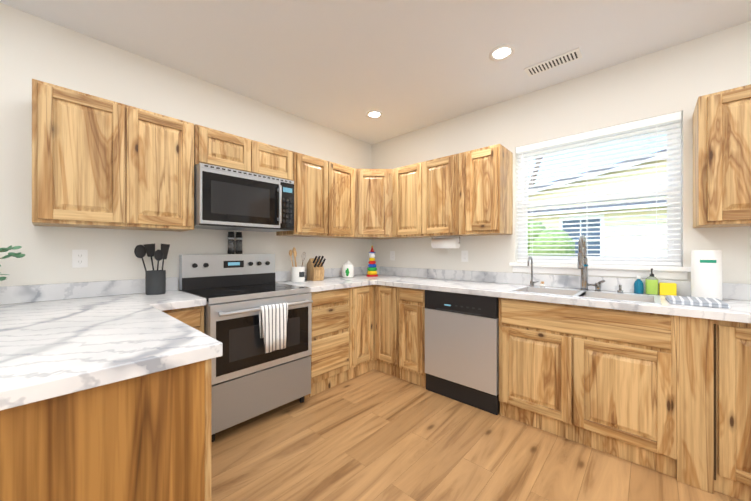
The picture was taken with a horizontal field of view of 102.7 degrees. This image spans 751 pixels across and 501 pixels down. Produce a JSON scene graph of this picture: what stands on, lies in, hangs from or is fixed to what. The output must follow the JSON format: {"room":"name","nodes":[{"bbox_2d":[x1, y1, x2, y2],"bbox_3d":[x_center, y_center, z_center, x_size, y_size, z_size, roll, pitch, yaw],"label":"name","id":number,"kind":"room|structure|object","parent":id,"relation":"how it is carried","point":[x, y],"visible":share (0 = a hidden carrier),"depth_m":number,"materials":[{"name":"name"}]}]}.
{"room":"kitchen","nodes":[
{"label":"kitchen","id":0,"kind":"room"},
{"bbox_2d":[0,3,371,289],"bbox_3d":[-1.694,-0.078,2.327,0.160,2.678,5.020,0,0,42],"label":"wall","id":1,"kind":"structure","parent":0,"point":[36,48],"depth_m":2.08,"materials":[{"name":"white paint"}]},
{"bbox_2d":[72,250,87,267],"bbox_3d":[-1.921,0.053,1.953,0.008,0.116,0.072,0,0,42],"label":"electrical outlet","id":2,"kind":"object","parent":1,"relation":"attached to","point":[79,258],"visible":1,"depth_m":1.95,"materials":[{"name":"white plastic"}]},
{"bbox_2d":[32,79,199,231],"bbox_3d":[-1.673,-0.530,1.976,0.341,0.762,0.767,0,0,42],"label":"upper cabinet","id":3,"kind":"object","parent":1,"relation":"attached to","point":[98,162],"depth_m":1.81,"materials":[{"name":"brown wood"}]},
{"bbox_2d":[0,266,367,305],"bbox_3d":[-1.290,0.258,2.634,0.019,0.101,3.697,0,0,42],"label":"backsplash","id":4,"kind":"structure","parent":1,"relation":"attached to","point":[44,292],"depth_m":1.97,"materials":[{"name":"white stone"}]},
{"bbox_2d":[200,125,295,182],"bbox_3d":[-1.137,-0.766,2.563,0.341,0.289,0.810,0,0,42],"label":"upper cabinet","id":5,"kind":"object","parent":1,"relation":"attached to","point":[217,148],"depth_m":2.41,"materials":[{"name":"brown wood"}]},
{"bbox_2d":[194,163,293,231],"bbox_3d":[-1.109,-0.397,2.503,0.461,0.436,0.754,0,0,42],"label":"microwave","id":6,"kind":"object","parent":5,"relation":"attached to","point":[230,199],"visible":1,"depth_m":2.32,"materials":[{"name":"silver metal"}]},
{"bbox_2d":[276,152,355,238],"bbox_3d":[-0.557,-0.530,3.155,0.399,0.762,0.834,0,0,42],"label":"upper cabinet","id":7,"kind":"object","parent":1,"relation":"attached to","point":[324,191],"depth_m":2.99,"materials":[{"name":"brown wood"}]},
{"bbox_2d":[356,169,387,238],"bbox_3d":[-0.045,-0.529,3.325,0.318,0.762,0.391,0,0,42],"label":"upper cabinet","id":8,"kind":"object","parent":1,"relation":"attached to","point":[371,184],"depth_m":3.33,"materials":[{"name":"brown wood"}]},
{"bbox_2d":[0,0,750,143],"bbox_3d":[0.433,-1.478,0.387,5.920,0.120,5.020,0,0,42],"label":"ceiling","id":9,"kind":"structure","parent":0,"point":[346,66],"depth_m":2.04,"materials":[{"name":"white paint"}]},
{"bbox_2d":[366,110,382,118],"bbox_3d":[-0.010,-1.413,3.120,0.176,0.006,0.176,0,0,42],"label":"recessed light","id":10,"kind":"object","parent":9,"relation":"in","point":[374,114],"visible":1,"depth_m":3.12,"materials":[{"name":"white plastic"}]},
{"bbox_2d":[489,44,514,60],"bbox_3d":[0.905,-1.413,2.150,0.176,0.006,0.176,0,0,42],"label":"recessed light","id":11,"kind":"object","parent":9,"relation":"in","point":[502,52],"visible":1,"depth_m":2.14,"materials":[{"name":"white plastic"}]},
{"bbox_2d":[524,48,581,76],"bbox_3d":[1.331,-1.410,2.262,0.360,0.012,0.130,0,0,42],"label":"ceiling vent","id":12,"kind":"object","parent":9,"relation":"in","point":[557,61],"visible":1,"depth_m":2.24,"materials":[{"name":"white plastic"}]},
{"bbox_2d":[211,369,741,500],"bbox_3d":[0.433,1.319,0.385,5.920,0.120,5.020,0,0,42],"label":"floor","id":13,"kind":"structure","parent":0,"point":[374,435],"depth_m":1.82,"materials":[{"name":"brown wood"}]},
{"bbox_2d":[0,362,211,500],"bbox_3d":[-1.542,0.806,1.144,1.654,0.907,1.136,0,0,42],"label":"base cabinet","id":14,"kind":"object","parent":13,"relation":"on","point":[105,390],"depth_m":0.83,"materials":[{"name":"brown wood"}]},
{"bbox_2d":[0,290,222,413],"bbox_3d":[-1.426,0.331,1.249,1.685,0.045,1.467,0,0,42],"label":"countertop","id":15,"kind":"structure","parent":14,"relation":"on","point":[61,347],"depth_m":1.01,"materials":[{"name":"white stone"}]},
{"bbox_2d":[0,245,24,280],"bbox_3d":[-1.985,0.140,1.506,0.262,0.334,0.297,0,0,42],"label":"plant","id":16,"kind":"object","parent":15,"relation":"on","point":[17,255],"visible":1,"depth_m":1.57,"materials":[{"name":"green plant"}]},
{"bbox_2d":[134,244,169,294],"bbox_3d":[-1.572,0.129,2.119,0.116,0.358,0.204,0,0,42],"label":"utensil holder","id":17,"kind":"object","parent":15,"relation":"on","point":[155,282],"visible":1,"depth_m":2.10,"materials":[{"name":"grey metal"}]},
{"bbox_2d":[179,254,312,441],"bbox_3d":[-1.000,0.646,2.384,0.739,1.230,0.776,0,0,42],"label":"stove","id":18,"kind":"object","parent":13,"relation":"on","point":[257,321],"visible":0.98,"depth_m":2.19,"materials":[{"name":"silver metal"}]},
{"bbox_2d":[228,232,234,253],"bbox_3d":[-1.252,-0.066,2.604,0.055,0.193,0.056,0,0,42],"label":"grinder","id":19,"kind":"object","parent":18,"relation":"on","point":[231,238],"visible":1,"depth_m":2.58,"materials":[{"name":"grey plastic"}]},
{"bbox_2d":[236,232,241,253],"bbox_3d":[-1.206,-0.066,2.654,0.055,0.193,0.056,0,0,42],"label":"grinder","id":20,"kind":"object","parent":18,"relation":"on","point":[238,242],"visible":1,"depth_m":2.63,"materials":[{"name":"grey plastic"}]},
{"bbox_2d":[259,302,287,352],"bbox_3d":[-0.737,0.553,2.174,0.066,0.329,0.210,0,0,42],"label":"towel","id":21,"kind":"object","parent":18,"relation":"hanging from","point":[273,316],"depth_m":2.15,"materials":[{"name":"white fabric"}]},
{"bbox_2d":[304,294,351,398],"bbox_3d":[-0.630,0.808,2.913,0.616,0.907,0.492,0,0,42],"label":"base cabinet","id":22,"kind":"object","parent":13,"relation":"on","point":[331,357],"depth_m":2.71,"materials":[{"name":"brown wood"}]},
{"bbox_2d":[376,306,395,376],"bbox_3d":[0.324,0.808,3.247,0.420,0.907,0.616,0,0,42],"label":"base cabinet","id":23,"kind":"object","parent":13,"relation":"on","point":[385,315],"depth_m":3.03,"materials":[{"name":"brown wood"}]},
{"bbox_2d":[396,306,425,387],"bbox_3d":[0.536,0.808,3.052,0.304,0.907,0.616,0,0,42],"label":"base cabinet","id":24,"kind":"object","parent":13,"relation":"on","point":[410,324],"depth_m":2.83,"materials":[{"name":"brown wood"}]},
{"bbox_2d":[425,290,498,414],"bbox_3d":[0.881,0.810,2.716,0.642,0.903,0.595,0,0,42],"label":"dishwasher","id":25,"kind":"object","parent":13,"relation":"on","point":[462,348],"visible":0.9,"depth_m":2.46,"materials":[{"name":"silver metal"}]},
{"bbox_2d":[499,322,679,481],"bbox_3d":[1.490,0.807,2.182,0.962,0.907,0.616,0,0,42],"label":"base cabinet","id":26,"kind":"object","parent":13,"relation":"on","point":[616,399],"depth_m":1.87,"materials":[{"name":"brown wood"}]},
{"bbox_2d":[275,274,750,365],"bbox_3d":[0.921,0.330,2.142,3.948,0.048,1.443,0,0,42],"label":"countertop","id":27,"kind":"structure","parent":26,"relation":"on","point":[724,334],"depth_m":1.89,"materials":[{"name":"white stone"}]},
{"bbox_2d":[289,247,305,281],"bbox_3d":[-0.767,0.137,2.971,0.138,0.342,0.192,0,0,42],"label":"crock","id":28,"kind":"object","parent":27,"relation":"on","point":[297,273],"visible":1,"depth_m":2.92,"materials":[{"name":"white ceramic"}]},
{"bbox_2d":[307,256,325,280],"bbox_3d":[-0.607,0.181,3.104,0.117,0.254,0.246,0,0,-36],"label":"knife block","id":29,"kind":"object","parent":27,"relation":"on","point":[315,270],"visible":1,"depth_m":3.07,"materials":[{"name":"brown wood"}]},
{"bbox_2d":[342,261,353,277],"bbox_3d":[-0.316,0.211,3.437,0.136,0.194,0.138,0,0,42],"label":"canister","id":30,"kind":"object","parent":27,"relation":"on","point":[347,269],"visible":1,"depth_m":3.39,"materials":[{"name":"white ceramic"}]},
{"bbox_2d":[366,246,377,276],"bbox_3d":[-0.040,0.125,3.613,0.140,0.368,0.140,0,0,42],"label":"stacking toy","id":31,"kind":"object","parent":27,"relation":"on","point":[372,269],"visible":1,"depth_m":3.58,"materials":[{"name":"multicoloured plastic"}]},
{"bbox_2d":[527,256,538,286],"bbox_3d":[1.305,0.176,2.497,0.070,0.257,0.128,0,0,42],"label":"filter faucet","id":32,"kind":"object","parent":27,"relation":"on","point":[532,282],"visible":1,"depth_m":2.53,"materials":[{"name":"silver metal"}]},
{"bbox_2d":[512,286,663,305],"bbox_3d":[1.465,0.403,2.155,0.844,0.197,0.437,0,0,42],"label":"sink","id":33,"kind":"object","parent":27,"relation":"in","point":[616,297],"depth_m":2.19,"materials":[{"name":"silver metal"}]},
{"bbox_2d":[577,235,604,291],"bbox_3d":[1.581,0.094,2.203,0.162,0.420,0.212,0,0,42],"label":"faucet","id":34,"kind":"object","parent":27,"relation":"on","point":[582,264],"visible":1,"depth_m":2.26,"materials":[{"name":"silver metal"}]},
{"bbox_2d":[617,285,622,292],"bbox_3d":[1.741,0.272,2.138,0.034,0.064,0.067,0,0,42],"label":"soap dispenser","id":35,"kind":"object","parent":27,"relation":"on","point":[620,290],"visible":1,"depth_m":2.14,"materials":[{"name":"silver metal"}]},
{"bbox_2d":[634,276,643,293],"bbox_3d":[1.883,0.245,2.148,0.054,0.124,0.054,0,0,42],"label":"bottle","id":36,"kind":"object","parent":27,"relation":"on","point":[638,286],"visible":0.98,"depth_m":2.13,"materials":[{"name":"blue plastic"}]},
{"bbox_2d":[645,268,657,294],"bbox_3d":[1.931,0.217,2.099,0.065,0.182,0.073,0,0,42],"label":"bottle","id":37,"kind":"object","parent":27,"relation":"on","point":[651,282],"visible":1,"depth_m":2.08,"materials":[{"name":"green plastic"}]},
{"bbox_2d":[659,283,676,295],"bbox_3d":[2.001,0.265,2.056,0.084,0.085,0.036,0,0,36],"label":"sponge","id":38,"kind":"object","parent":27,"relation":"on","point":[665,289],"visible":0.85,"depth_m":2.04,"materials":[{"name":"yellow"}]},
{"bbox_2d":[665,295,729,307],"bbox_3d":[1.864,0.295,1.754,0.230,0.024,0.250,0,0,39],"label":"dish mat","id":39,"kind":"object","parent":27,"relation":"on","point":[697,301],"visible":1,"depth_m":1.70,"materials":[{"name":"grey fabric"}]},
{"bbox_2d":[691,250,721,300],"bbox_3d":[2.084,0.154,1.891,0.132,0.308,0.132,0,0,42],"label":"paper towel roll","id":40,"kind":"object","parent":27,"relation":"on","point":[706,273],"visible":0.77,"depth_m":1.85,"materials":[{"name":"white paper"}]},
{"bbox_2d":[696,358,750,500],"bbox_3d":[2.158,0.807,1.597,0.546,0.907,0.581,0,0,42],"label":"base cabinet","id":41,"kind":"object","parent":13,"relation":"on","point":[723,389],"depth_m":1.54,"materials":[{"name":"brown wood"}]},
{"bbox_2d":[372,21,750,283],"bbox_3d":[2.071,-0.078,2.181,5.600,2.678,0.160,0,0,42],"label":"wall","id":42,"kind":"structure","parent":0,"point":[682,77],"depth_m":2.39,"materials":[{"name":"white paint"}]},
{"bbox_2d":[390,251,394,259],"bbox_3d":[0.212,0.066,3.764,0.072,0.116,0.008,0,0,42],"label":"electrical outlet","id":43,"kind":"object","parent":42,"relation":"attached to","point":[392,255],"visible":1,"depth_m":3.76,"materials":[{"name":"white plastic"}]},
{"bbox_2d":[388,153,467,238],"bbox_3d":[0.543,-0.529,3.194,0.866,0.762,0.399,0,0,42],"label":"upper cabinet","id":44,"kind":"object","parent":42,"relation":"attached to","point":[424,197],"depth_m":3.04,"materials":[{"name":"brown wood"}]},
{"bbox_2d":[430,235,460,247],"bbox_3d":[0.717,-0.085,3.078,0.324,0.126,0.104,0,0,42],"label":"paper towel holder","id":45,"kind":"object","parent":44,"relation":"attached to","point":[446,243],"visible":1,"depth_m":3.03,"materials":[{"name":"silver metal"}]},
{"bbox_2d":[461,251,467,261],"bbox_3d":[0.925,0.058,3.113,0.072,0.116,0.008,0,0,42],"label":"outlet","id":46,"kind":"object","parent":42,"relation":"attached to","point":[464,256],"visible":1,"depth_m":3.11,"materials":[{"name":"white plastic"}]},
{"bbox_2d":[460,144,512,235],"bbox_3d":[1.022,-0.530,2.796,0.378,0.762,0.341,0,0,42],"label":"upper cabinet","id":47,"kind":"object","parent":42,"relation":"attached to","point":[486,173],"depth_m":2.66,"materials":[{"name":"brown wood"}]},
{"bbox_2d":[376,266,750,301],"bbox_3d":[1.408,0.258,2.662,3.929,0.101,0.019,0,0,42],"label":"backsplash","id":48,"kind":"structure","parent":42,"relation":"attached to","point":[729,290],"depth_m":2.57,"materials":[{"name":"white stone"}]},
{"bbox_2d":[509,115,690,279],"bbox_3d":[1.733,-0.379,2.456,1.170,1.154,0.180,0,0,42],"label":"window","id":49,"kind":"structure","parent":42,"relation":"in","point":[659,271],"depth_m":2.34,"materials":[{"name":"white plastic"}]},
{"bbox_2d":[516,111,680,264],"bbox_3d":[1.715,-0.426,2.437,1.074,1.057,0.075,0,0,42],"label":"window blinds","id":50,"kind":"object","parent":49,"relation":"attached to","point":[635,125],"visible":0.88,"depth_m":2.36,"materials":[{"name":"white plastic"}]},
{"bbox_2d":[693,84,750,227],"bbox_3d":[2.298,-0.531,1.632,0.764,0.762,0.341,0,0,42],"label":"upper cabinet","id":51,"kind":"object","parent":42,"relation":"attached to","point":[722,119],"depth_m":1.71,"materials":[{"name":"brown wood"}]},
{"label":"outside","id":52,"kind":"structure","parent":0,"visible":0},
{"bbox_3d":[15.445,1.409,17.282,55.000,0.250,39.500,0,0,42],"label":"ground","id":53,"kind":"structure","parent":52,"visible":0},
{"bbox_2d":[529,154,543,187],"bbox_3d":[9.040,-4.075,14.738,11.765,10.790,6.970,0,0,42],"label":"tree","id":54,"kind":"object","parent":53,"relation":"on","point":[536,171],"depth_m":16.16,"materials":[{"name":"green plant"}]},
{"bbox_2d":[528,220,574,255],"bbox_3d":[2.203,0.521,5.031,2.021,1.981,1.480,0,0,42],"label":"bush","id":55,"kind":"object","parent":53,"relation":"on","point":[551,243],"depth_m":4.22,"materials":[{"name":"green plant"}]},
{"bbox_2d":[528,149,666,256],"bbox_3d":[10.207,-0.693,7.029,16.915,3.939,8.510,0,0,42],"label":"house","id":56,"kind":"structure","parent":53,"relation":"on","point":[621,223],"depth_m":6.33,"materials":[{"name":"white"}]}
]}

